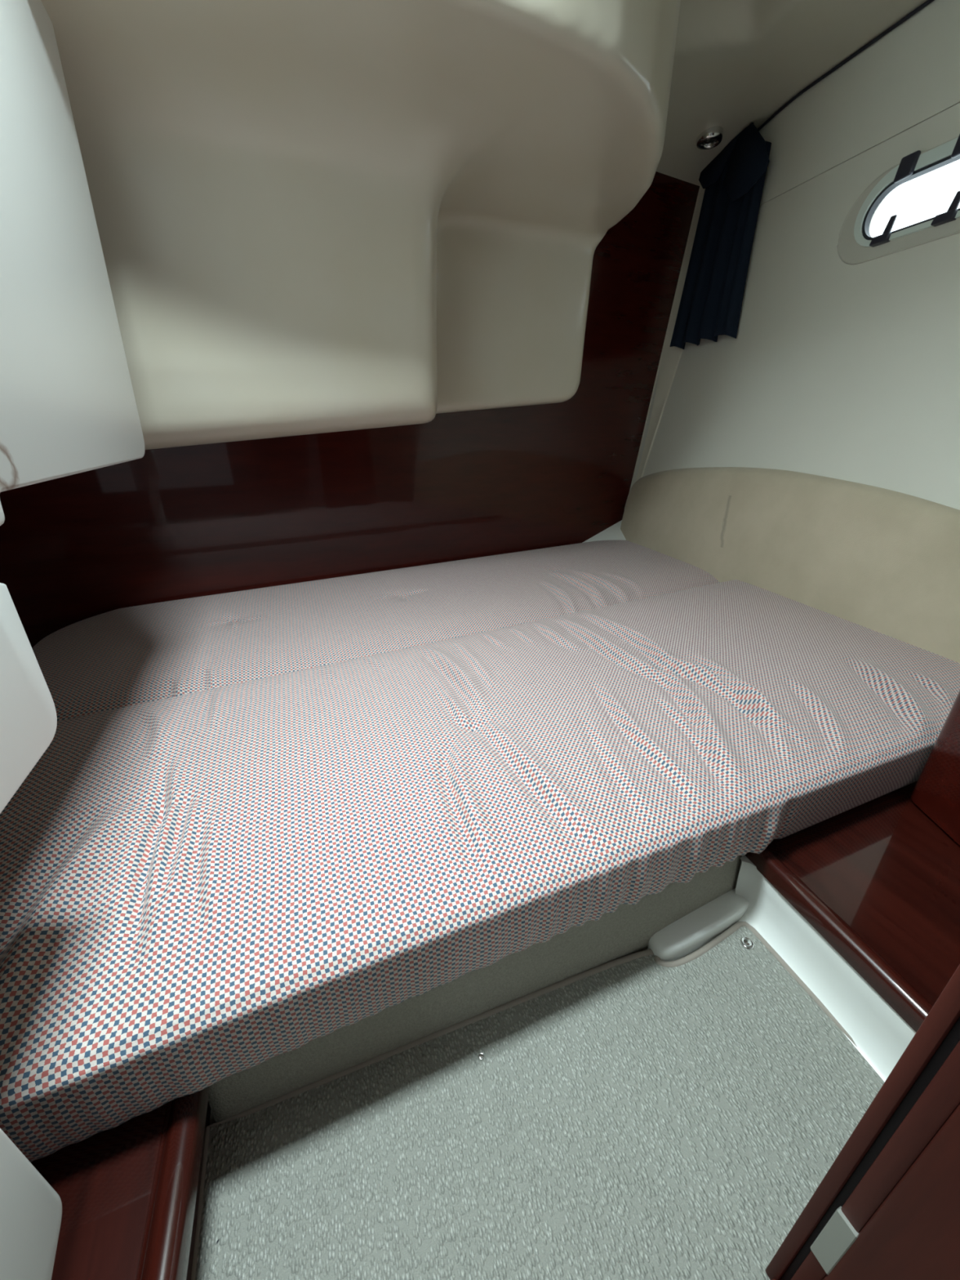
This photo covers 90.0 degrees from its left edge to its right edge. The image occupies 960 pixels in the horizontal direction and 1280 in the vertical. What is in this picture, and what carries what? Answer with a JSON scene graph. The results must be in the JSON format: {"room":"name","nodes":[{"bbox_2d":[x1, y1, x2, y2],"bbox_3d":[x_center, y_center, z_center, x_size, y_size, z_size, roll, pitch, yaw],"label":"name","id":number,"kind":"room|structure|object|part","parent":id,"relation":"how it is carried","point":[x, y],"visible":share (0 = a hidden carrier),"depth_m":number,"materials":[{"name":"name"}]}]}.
{"room":"ship interior","nodes":[
{"label":"ship interior","id":0,"kind":"room"},
{"bbox_2d":[0,171,699,647],"bbox_3d":[-0.291,-0.934,1.630,2.730,1.820,0.030,-13,27,-27],"label":"wall","id":1,"kind":"structure","parent":0,"point":[187,522],"depth_m":1.74,"materials":[{"name":"brown wood"}]},
{"bbox_2d":[40,0,680,449],"bbox_3d":[-0.277,-1.004,1.088,1.648,1.091,0.996,-9,25,-19],"label":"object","id":2,"kind":"structure","parent":1,"relation":"attached to","point":[312,216],"depth_m":0.98,"materials":[{"name":"white plastic"}]},
{"bbox_2d":[630,185,705,487],"bbox_3d":[0.827,-1.213,2.073,0.218,1.331,0.222,-6,25,-13],"label":"trim","id":3,"kind":"structure","parent":1,"relation":"attached to","point":[670,357],"depth_m":2.09,"materials":[{"name":"white plastic"}]},
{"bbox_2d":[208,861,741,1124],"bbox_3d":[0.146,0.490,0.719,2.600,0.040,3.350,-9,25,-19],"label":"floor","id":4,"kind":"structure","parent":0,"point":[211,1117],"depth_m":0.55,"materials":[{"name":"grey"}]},
{"bbox_2d":[31,1086,210,1279],"bbox_3d":[-0.417,0.653,0.157,0.534,0.119,0.771,-9,25,-19],"label":"shelf","id":5,"kind":"object","parent":4,"relation":"on","point":[129,1192],"visible":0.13,"depth_m":0.42,"materials":[{"name":"brown wood"}]},
{"bbox_2d":[0,0,145,1279],"bbox_3d":[-0.371,-0.297,0.163,0.050,1.590,1.770,-9,25,-19],"label":"trim","id":6,"kind":"structure","parent":5,"relation":"on","point":[68,404],"depth_m":0.53,"materials":[{"name":"white plastic"}]},
{"bbox_3d":[-0.192,0.635,0.232,0.018,0.090,0.750,-9,25,-19],"label":"panel","id":7,"kind":"part","parent":5,"relation":"part of","materials":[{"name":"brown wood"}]},
{"bbox_2d":[208,855,742,1123],"bbox_3d":[0.061,0.432,0.649,0.768,0.117,0.038,-9,25,-19],"label":"berth riser","id":8,"kind":"object","parent":4,"relation":"on","point":[628,930],"visible":0.66,"depth_m":0.62,"materials":[{"name":"grey plastic"}]},
{"bbox_2d":[31,540,719,720],"bbox_3d":[-0.118,-0.130,1.613,2.310,0.112,0.774,-12,27,-25],"label":"cushion","id":9,"kind":"object","parent":8,"relation":"on","point":[136,655],"visible":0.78,"depth_m":1.36,"materials":[{"name":"fabric"}]},
{"bbox_2d":[0,579,959,1162],"bbox_3d":[0.125,0.129,1.000,2.095,0.137,0.893,-9,25,-19],"label":"cushion","id":10,"kind":"object","parent":8,"relation":"on","point":[198,890],"visible":0.97,"depth_m":0.67,"materials":[{"name":"fabric"}]},
{"bbox_2d":[191,921,884,1279],"bbox_3d":[0.186,0.631,0.334,0.769,0.013,0.766,-9,25,-19],"label":"carpet","id":11,"kind":"object","parent":4,"relation":"on","point":[639,1115],"visible":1,"depth_m":0.53,"materials":[{"name":"grey beige carpet"}]},
{"bbox_2d":[735,855,915,1081],"bbox_3d":[0.478,0.477,0.583,0.091,0.089,0.499,-7,25,-15],"label":"trim","id":12,"kind":"structure","parent":11,"relation":"on","point":[877,1031],"depth_m":0.65,"materials":[{"name":"white plastic"}]},
{"bbox_2d":[744,781,959,1032],"bbox_3d":[0.797,0.351,0.725,0.740,0.030,0.602,-9,25,-19],"label":"shelf","id":13,"kind":"object","parent":12,"relation":"on","point":[878,879],"visible":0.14,"depth_m":0.69,"materials":[{"name":"brown wood"}]},
{"bbox_2d":[910,690,959,845],"bbox_3d":[0.786,-0.357,0.364,0.076,1.564,0.414,2,24,4],"label":"wall","id":14,"kind":"structure","parent":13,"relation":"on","point":[936,791],"depth_m":0.79,"materials":[{"name":"brown wood"}]},
{"bbox_2d":[647,888,748,961],"bbox_3d":[0.342,0.436,0.752,0.197,0.029,0.064,-9,25,-19],"label":"floor tongue","id":15,"kind":"structure","parent":4,"relation":"on","point":[689,933],"depth_m":0.73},
{"bbox_3d":[0.358,0.674,0.220,0.075,0.010,0.506,-9,25,-19],"label":"trim","id":16,"kind":"structure","parent":4,"relation":"on","visible":0},
{"bbox_2d":[765,964,959,1279],"bbox_3d":[0.367,-0.080,-0.108,0.032,1.665,0.513,-9,25,-19],"label":"door","id":17,"kind":"structure","parent":16,"relation":"on","point":[887,1206],"depth_m":0.31,"materials":[{"name":"brown wood"}]},
{"bbox_3d":[0.271,0.460,0.367,0.005,0.073,0.015,-9,25,-19],"label":"strike plate","id":18,"kind":"part","parent":17,"relation":"part of","materials":[{"name":"silver metal"}]},
{"bbox_2d":[656,0,927,186],"bbox_3d":[0.190,-1.066,0.142,2.761,0.392,3.516,-9,25,-19],"label":"ceiling","id":19,"kind":"structure","parent":0,"point":[736,63],"depth_m":1.38,"materials":[{"name":"white plastic"}]},
{"bbox_2d":[695,125,723,149],"bbox_3d":[0.811,-1.774,1.699,0.088,0.031,0.088,-9,25,-19],"label":"recessed light","id":20,"kind":"object","parent":19,"relation":"in","point":[711,137],"visible":1,"depth_m":1.68,"materials":[{"name":"silver metal"}]},
{"bbox_2d":[629,102,959,510],"bbox_3d":[1.163,-0.354,0.999,0.282,1.563,2.960,-7,25,-14],"label":"wall","id":21,"kind":"structure","parent":0,"point":[834,368],"depth_m":1.40,"materials":[{"name":"plastic"}]},
{"bbox_2d":[582,520,626,542],"bbox_3d":[0.740,-0.436,2.232,0.534,0.182,0.293,17,29,34],"label":"fillet","id":22,"kind":"object","parent":21,"relation":"attached to","point":[614,532],"visible":0.02,"depth_m":2.32,"materials":[{"name":"white plastic"}]},
{"bbox_2d":[620,466,959,662],"bbox_3d":[0.935,-0.350,1.610,0.087,0.413,1.675,-7,25,-14],"label":"pad","id":23,"kind":"object","parent":21,"relation":"attached to","point":[886,562],"visible":0.85,"depth_m":1.39,"materials":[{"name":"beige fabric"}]},
{"bbox_2d":[837,133,959,264],"bbox_3d":[1.123,-1.076,1.135,0.059,0.215,0.581,-6,25,-14],"label":"window","id":24,"kind":"structure","parent":21,"relation":"in","point":[855,245],"depth_m":1.25,"materials":[{"name":"beige plastic"}]},
{"bbox_3d":[1.073,-1.086,1.260,0.017,0.044,0.020,-9,25,-19],"label":"clamp lever","id":25,"kind":"part","parent":24,"relation":"part of","materials":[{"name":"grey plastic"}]},
{"bbox_3d":[1.114,-1.026,1.126,0.017,0.044,0.020,-9,25,-19],"label":"clamp lever","id":26,"kind":"part","parent":24,"relation":"part of","materials":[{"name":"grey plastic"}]},
{"bbox_2d":[758,0,959,205],"bbox_3d":[1.296,-1.216,0.679,0.073,0.276,3.000,-7,25,-14],"label":"wall","id":27,"kind":"structure","parent":0,"point":[910,75],"depth_m":1.33,"materials":[{"name":"plastic"}]},
{"bbox_2d":[757,0,933,130],"bbox_3d":[1.189,-1.458,0.982,0.018,0.078,1.981,-7,25,-15],"label":"rail","id":28,"kind":"object","parent":27,"relation":"attached to","point":[928,2],"visible":0.72,"depth_m":1.37,"materials":[{"name":"black metal"}]},
{"bbox_2d":[669,122,771,349],"bbox_3d":[0.885,-1.474,1.787,0.131,0.662,0.428,-6,25,-13],"label":"curtain","id":29,"kind":"object","parent":28,"relation":"hanging from","point":[710,305],"visible":1,"depth_m":1.75,"materials":[{"name":"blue fabric"}]}
]}

